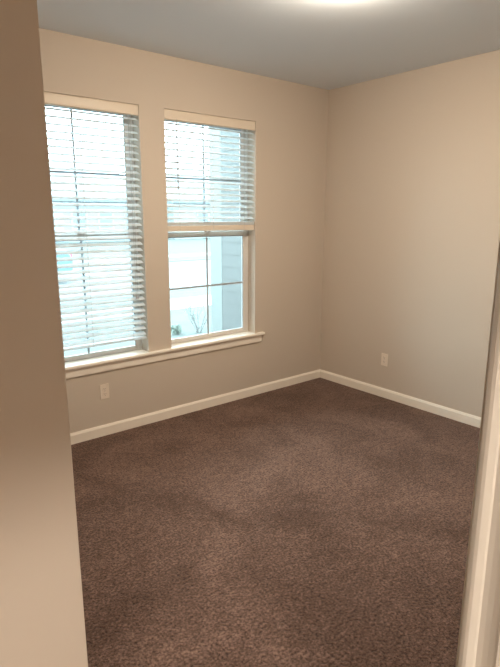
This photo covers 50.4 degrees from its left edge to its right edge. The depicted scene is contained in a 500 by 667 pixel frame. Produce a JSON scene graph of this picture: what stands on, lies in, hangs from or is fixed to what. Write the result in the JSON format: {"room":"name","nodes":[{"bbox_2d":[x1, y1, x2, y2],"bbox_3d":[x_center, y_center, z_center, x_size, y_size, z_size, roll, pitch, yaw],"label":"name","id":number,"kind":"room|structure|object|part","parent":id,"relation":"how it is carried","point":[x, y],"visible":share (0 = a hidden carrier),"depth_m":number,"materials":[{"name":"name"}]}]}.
{"room":"empty bedroom","nodes":[
{"label":"empty bedroom","id":0,"kind":"room"},
{"bbox_2d":[0,0,87,666],"bbox_3d":[-1.371,0.201,0.251,2.294,2.740,0.840,-10,16,-38],"label":"wall","id":1,"kind":"structure","parent":0,"point":[42,621],"depth_m":0.61,"materials":[{"name":"beige paint"}]},
{"bbox_2d":[39,28,328,432],"bbox_3d":[-0.743,-0.655,4.093,3.950,2.740,0.160,-10,16,-38],"label":"wall","id":2,"kind":"structure","parent":0,"point":[286,241],"depth_m":4.38,"materials":[{"name":"beige paint"}]},
{"bbox_2d":[45,104,141,361],"bbox_3d":[-1.201,-0.687,3.760,0.870,1.815,0.072,-10,16,-38],"label":"window","id":3,"kind":"structure","parent":2,"relation":"in","point":[138,343],"depth_m":3.89,"materials":[{"name":"white plastic"}]},
{"bbox_2d":[80,241,89,352],"bbox_3d":[-1.194,-0.259,3.846,0.768,0.828,0.004,-10,16,-38],"label":"grille","id":4,"kind":"object","parent":3,"relation":"attached to","point":[83,274],"depth_m":3.83,"materials":[{"name":"grey"}]},
{"bbox_2d":[50,109,125,229],"bbox_3d":[-1.210,-1.113,3.677,0.768,0.833,0.004,-10,16,-38],"label":"grille","id":5,"kind":"object","parent":3,"relation":"attached to","point":[124,127],"depth_m":3.71,"materials":[{"name":"grey plastic"}]},
{"bbox_3d":[-1.213,-1.115,3.681,0.828,0.903,0.024,-10,16,-38],"label":"sash","id":6,"kind":"part","parent":3,"relation":"part of","materials":[{"name":"white plastic"}]},
{"bbox_2d":[44,92,146,351],"bbox_3d":[-1.142,-0.730,3.676,0.864,1.690,0.070,-10,16,-38],"label":"window blind","id":7,"kind":"object","parent":3,"relation":"attached to","point":[50,98],"visible":0.7,"depth_m":3.74,"materials":[{"name":"white plastic"}]},
{"bbox_3d":[-1.146,-0.710,3.686,0.002,1.636,0.057,-10,16,-38],"label":"ladder cord","id":8,"kind":"part","parent":7,"relation":"part of","materials":[{"name":"white fabric"}]},
{"bbox_3d":[-1.147,0.084,3.863,0.858,0.020,0.052,-10,16,-38],"label":"rail","id":9,"kind":"part","parent":7,"relation":"part of","materials":[{"name":"white plastic"}]},
{"bbox_3d":[-0.899,-0.753,3.883,0.002,1.636,0.057,-10,16,-38],"label":"ladder cord","id":10,"kind":"part","parent":7,"relation":"part of","materials":[{"name":"white fabric"}]},
{"bbox_3d":[-0.852,-0.916,3.845,0.002,1.281,0.002,-10,16,-38],"label":"lift cord","id":11,"kind":"part","parent":7,"relation":"part of","materials":[{"name":"white fabric"}]},
{"bbox_3d":[-0.842,-0.918,3.853,0.002,1.281,0.002,-10,16,-38],"label":"lift cord","id":12,"kind":"part","parent":7,"relation":"part of","materials":[{"name":"white fabric"}]},
{"bbox_3d":[-1.197,-0.262,3.849,0.828,0.904,0.024,-10,16,-38],"label":"sash","id":13,"kind":"part","parent":3,"relation":"part of","materials":[{"name":"white plastic"}]},
{"bbox_2d":[100,383,108,399],"bbox_3d":[-1.079,0.431,3.944,0.070,0.114,0.009,-10,16,-38],"label":"wall outlet","id":14,"kind":"object","parent":2,"relation":"attached to","point":[104,388],"visible":1,"depth_m":3.94,"materials":[{"name":"beige plastic"}]},
{"bbox_2d":[65,335,261,378],"bbox_3d":[-0.703,0.184,4.198,2.083,0.066,0.018,-10,16,-38],"label":"trim","id":15,"kind":"structure","parent":2,"relation":"attached to","point":[84,371],"depth_m":4.17,"materials":[{"name":"white paint"}]},
{"bbox_2d":[65,331,264,370],"bbox_3d":[-0.729,0.133,4.219,2.123,0.024,0.136,-10,16,-38],"label":"window sill","id":16,"kind":"structure","parent":2,"relation":"attached to","point":[111,358],"depth_m":4.14,"materials":[{"name":"white paint"}]},
{"bbox_2d":[70,369,319,444],"bbox_3d":[-0.594,0.639,4.394,3.400,0.083,0.014,-10,16,-38],"label":"baseboard","id":17,"kind":"structure","parent":2,"relation":"attached to","point":[118,426],"depth_m":4.42,"materials":[{"name":"white paint"}]},
{"bbox_2d":[164,119,247,343],"bbox_3d":[-0.369,-0.834,4.425,0.870,1.815,0.072,-10,16,-38],"label":"window","id":18,"kind":"structure","parent":2,"relation":"in","point":[244,233],"depth_m":4.54,"materials":[{"name":"white plastic"}]},
{"bbox_2d":[166,126,239,221],"bbox_3d":[-0.378,-1.260,4.342,0.768,0.833,0.004,-10,16,-38],"label":"grille","id":19,"kind":"object","parent":18,"relation":"attached to","point":[167,177],"depth_m":4.35,"materials":[{"name":"grey"}]},
{"bbox_3d":[-0.381,-1.262,4.345,0.828,0.903,0.024,-10,16,-38],"label":"sash","id":20,"kind":"part","parent":18,"relation":"part of","materials":[{"name":"white plastic"}]},
{"bbox_2d":[170,237,241,332],"bbox_3d":[-0.362,-0.406,4.510,0.768,0.828,0.004,-10,16,-38],"label":"grille","id":21,"kind":"object","parent":18,"relation":"attached to","point":[236,329],"depth_m":4.53,"materials":[{"name":"grey"}]},
{"bbox_3d":[-0.365,-0.408,4.514,0.828,0.904,0.024,-10,16,-38],"label":"sash","id":22,"kind":"part","parent":18,"relation":"part of","materials":[{"name":"white plastic"}]},
{"bbox_2d":[164,109,254,231],"bbox_3d":[-0.309,-1.271,4.253,0.864,0.882,0.070,-10,16,-38],"label":"window blind","id":23,"kind":"object","parent":18,"relation":"attached to","point":[174,115],"visible":0.87,"depth_m":4.23,"materials":[{"name":"white plastic"}]},
{"bbox_3d":[-0.560,-1.207,4.065,0.002,0.828,0.057,-10,16,-38],"label":"ladder cord","id":24,"kind":"part","parent":23,"relation":"part of","materials":[{"name":"white fabric"}]},
{"bbox_3d":[-0.313,-1.251,4.262,0.002,0.828,0.057,-10,16,-38],"label":"ladder cord","id":25,"kind":"part","parent":23,"relation":"part of","materials":[{"name":"white fabric"}]},
{"bbox_3d":[-0.313,-0.863,4.349,0.858,0.044,0.052,-10,16,-38],"label":"rail","id":26,"kind":"part","parent":23,"relation":"part of","materials":[{"name":"beige"}]},
{"bbox_2d":[221,129,241,329],"bbox_3d":[0.525,-1.345,6.829,0.316,3.500,2.600,-10,16,-38],"label":"wall","id":27,"kind":"structure","parent":0,"point":[231,245],"depth_m":7.60,"materials":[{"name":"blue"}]},
{"bbox_2d":[209,127,222,331],"bbox_3d":[-0.381,-1.588,7.908,0.318,3.500,0.280,-10,16,-38],"label":"board","id":28,"kind":"object","parent":27,"relation":"attached to","point":[215,242],"depth_m":7.89,"materials":[{"name":"grey paint"}]},
{"bbox_2d":[37,0,499,89],"bbox_3d":[0.516,-1.359,0.622,6.100,0.150,6.760,-10,16,-38],"label":"ceiling","id":29,"kind":"structure","parent":0,"point":[323,44],"depth_m":3.30,"materials":[{"name":"white paint"}]},
{"bbox_2d":[71,378,479,666],"bbox_3d":[0.504,1.470,1.141,5.950,0.120,6.600,-10,16,-38],"label":"floor","id":30,"kind":"structure","parent":0,"point":[318,522],"depth_m":2.76,"materials":[{"name":"brown carpet"}]},
{"bbox_2d":[320,50,499,416],"bbox_3d":[1.956,-0.586,3.802,0.150,2.740,3.720,-10,16,-38],"label":"wall","id":31,"kind":"structure","parent":0,"point":[412,230],"depth_m":4.38,"materials":[{"name":"beige paint"}]},
{"bbox_2d":[381,353,387,365],"bbox_3d":[1.211,0.236,4.788,0.009,0.114,0.070,-10,16,-38],"label":"wall outlet","id":32,"kind":"object","parent":31,"relation":"attached to","point":[384,357],"visible":1,"depth_m":4.79,"materials":[{"name":"beige plastic"}]},
{"bbox_2d":[320,369,480,427],"bbox_3d":[1.852,0.712,4.086,0.014,0.083,3.600,-10,16,-38],"label":"baseboard","id":33,"kind":"structure","parent":31,"relation":"attached to","point":[466,418],"depth_m":4.66,"materials":[{"name":"white paint"}]},
{"bbox_2d":[456,239,499,666],"bbox_3d":[-0.180,0.194,0.921,0.132,2.465,1.333,-10,16,-38],"label":"door frame","id":34,"kind":"structure","parent":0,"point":[479,646],"depth_m":0.38,"materials":[{"name":"white paint"}]},
{"label":"outside","id":35,"kind":"structure","parent":0,"visible":0},
{"bbox_2d":[56,238,210,256],"bbox_3d":[-22.267,-10.478,56.097,110.000,0.200,70.700,-10,16,-38],"label":"lawn","id":36,"kind":"structure","parent":35,"point":[175,246],"depth_m":31.98,"materials":[{"name":"white"}]},
{"bbox_2d":[50,166,129,242],"bbox_3d":[-16.296,-9.780,39.876,13.600,5.520,10.000,-10,16,-38],"label":"house","id":37,"kind":"structure","parent":36,"relation":"on","point":[65,179],"depth_m":38.68,"materials":[{"name":"grey"}]},
{"bbox_3d":[-13.357,-7.455,36.870,0.900,2.100,0.050,-10,16,-38],"label":"door","id":38,"kind":"part","parent":37,"relation":"part of","materials":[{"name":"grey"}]},
{"bbox_3d":[-12.092,-8.106,37.731,1.000,1.200,0.010,-10,16,-38],"label":"pane","id":39,"kind":"part","parent":37,"relation":"part of","materials":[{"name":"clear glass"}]},
{"bbox_3d":[-10.544,-8.379,38.968,1.000,1.200,0.010,-10,16,-38],"label":"pane","id":40,"kind":"part","parent":37,"relation":"part of","materials":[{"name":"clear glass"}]},
{"bbox_2d":[166,173,209,238],"bbox_3d":[-3.910,-11.965,49.766,13.600,5.520,10.000,-10,16,-38],"label":"house","id":41,"kind":"structure","parent":36,"relation":"on","point":[167,183],"depth_m":43.78,"materials":[{"name":"grey"}]},
{"bbox_3d":[-3.886,-9.553,44.283,1.000,1.200,0.010,-10,16,-38],"label":"pane","id":42,"kind":"part","parent":41,"relation":"part of","materials":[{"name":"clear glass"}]},
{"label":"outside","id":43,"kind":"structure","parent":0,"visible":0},
{"bbox_2d":[73,253,210,262],"bbox_3d":[0.586,-4.367,28.827,110.000,0.200,1.500,-10,16,-38],"label":"sidewalk","id":44,"kind":"structure","parent":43,"point":[193,254],"depth_m":23.83,"materials":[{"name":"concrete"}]},
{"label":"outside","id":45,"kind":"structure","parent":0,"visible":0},
{"bbox_2d":[73,255,210,267],"bbox_3d":[1.631,-4.077,27.583,110.000,0.200,1.800,-10,16,-38],"label":"verge","id":46,"kind":"structure","parent":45,"point":[192,258],"depth_m":23.47,"materials":[{"name":"white"}]},
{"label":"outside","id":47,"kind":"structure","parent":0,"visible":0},
{"bbox_2d":[60,286,210,310],"bbox_3d":[7.375,-2.539,20.729,110.000,0.200,1.550,-10,16,-38],"label":"grass verge","id":48,"kind":"structure","parent":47,"point":[191,292],"depth_m":12.82,"materials":[{"name":"white"}]},
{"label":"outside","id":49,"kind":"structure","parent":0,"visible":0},
{"bbox_2d":[58,260,210,297],"bbox_3d":[4.543,-3.278,24.113,110.000,0.200,7.400,-10,16,-38],"label":"street","id":50,"kind":"structure","parent":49,"point":[181,273],"depth_m":17.16,"materials":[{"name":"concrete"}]},
{"bbox_2d":[56,249,72,270],"bbox_3d":[-7.332,-1.991,14.582,4.440,1.399,1.860,-10,16,-38],"label":"car","id":51,"kind":"object","parent":50,"relation":"on","point":[63,255],"visible":0.02,"depth_m":15.16,"materials":[{"name":"blue paint"}]},
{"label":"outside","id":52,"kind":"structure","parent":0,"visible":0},
{"bbox_2d":[62,306,211,356],"bbox_3d":[10.458,-1.713,17.050,110.000,0.200,5.590,-10,16,-38],"label":"lawn","id":53,"kind":"structure","parent":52,"point":[177,316],"depth_m":9.20,"materials":[{"name":"white"}]},
{"bbox_2d":[171,324,182,334],"bbox_3d":[-1.226,-0.060,8.735,0.243,0.204,0.161,-10,16,-38],"label":"shrub","id":54,"kind":"object","parent":53,"relation":"on","point":[175,329],"visible":0.98,"depth_m":8.71,"materials":[{"name":"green plant"}]},
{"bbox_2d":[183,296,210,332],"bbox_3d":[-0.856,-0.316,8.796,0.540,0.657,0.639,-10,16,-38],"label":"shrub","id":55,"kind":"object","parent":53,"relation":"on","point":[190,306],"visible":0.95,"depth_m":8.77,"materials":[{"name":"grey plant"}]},
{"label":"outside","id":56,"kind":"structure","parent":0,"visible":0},
{"bbox_2d":[61,295,210,323],"bbox_3d":[8.277,-2.307,19.650,110.000,0.200,1.300,-10,16,-38],"label":"sidewalk","id":57,"kind":"structure","parent":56,"point":[175,304],"depth_m":11.37,"materials":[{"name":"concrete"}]}
]}

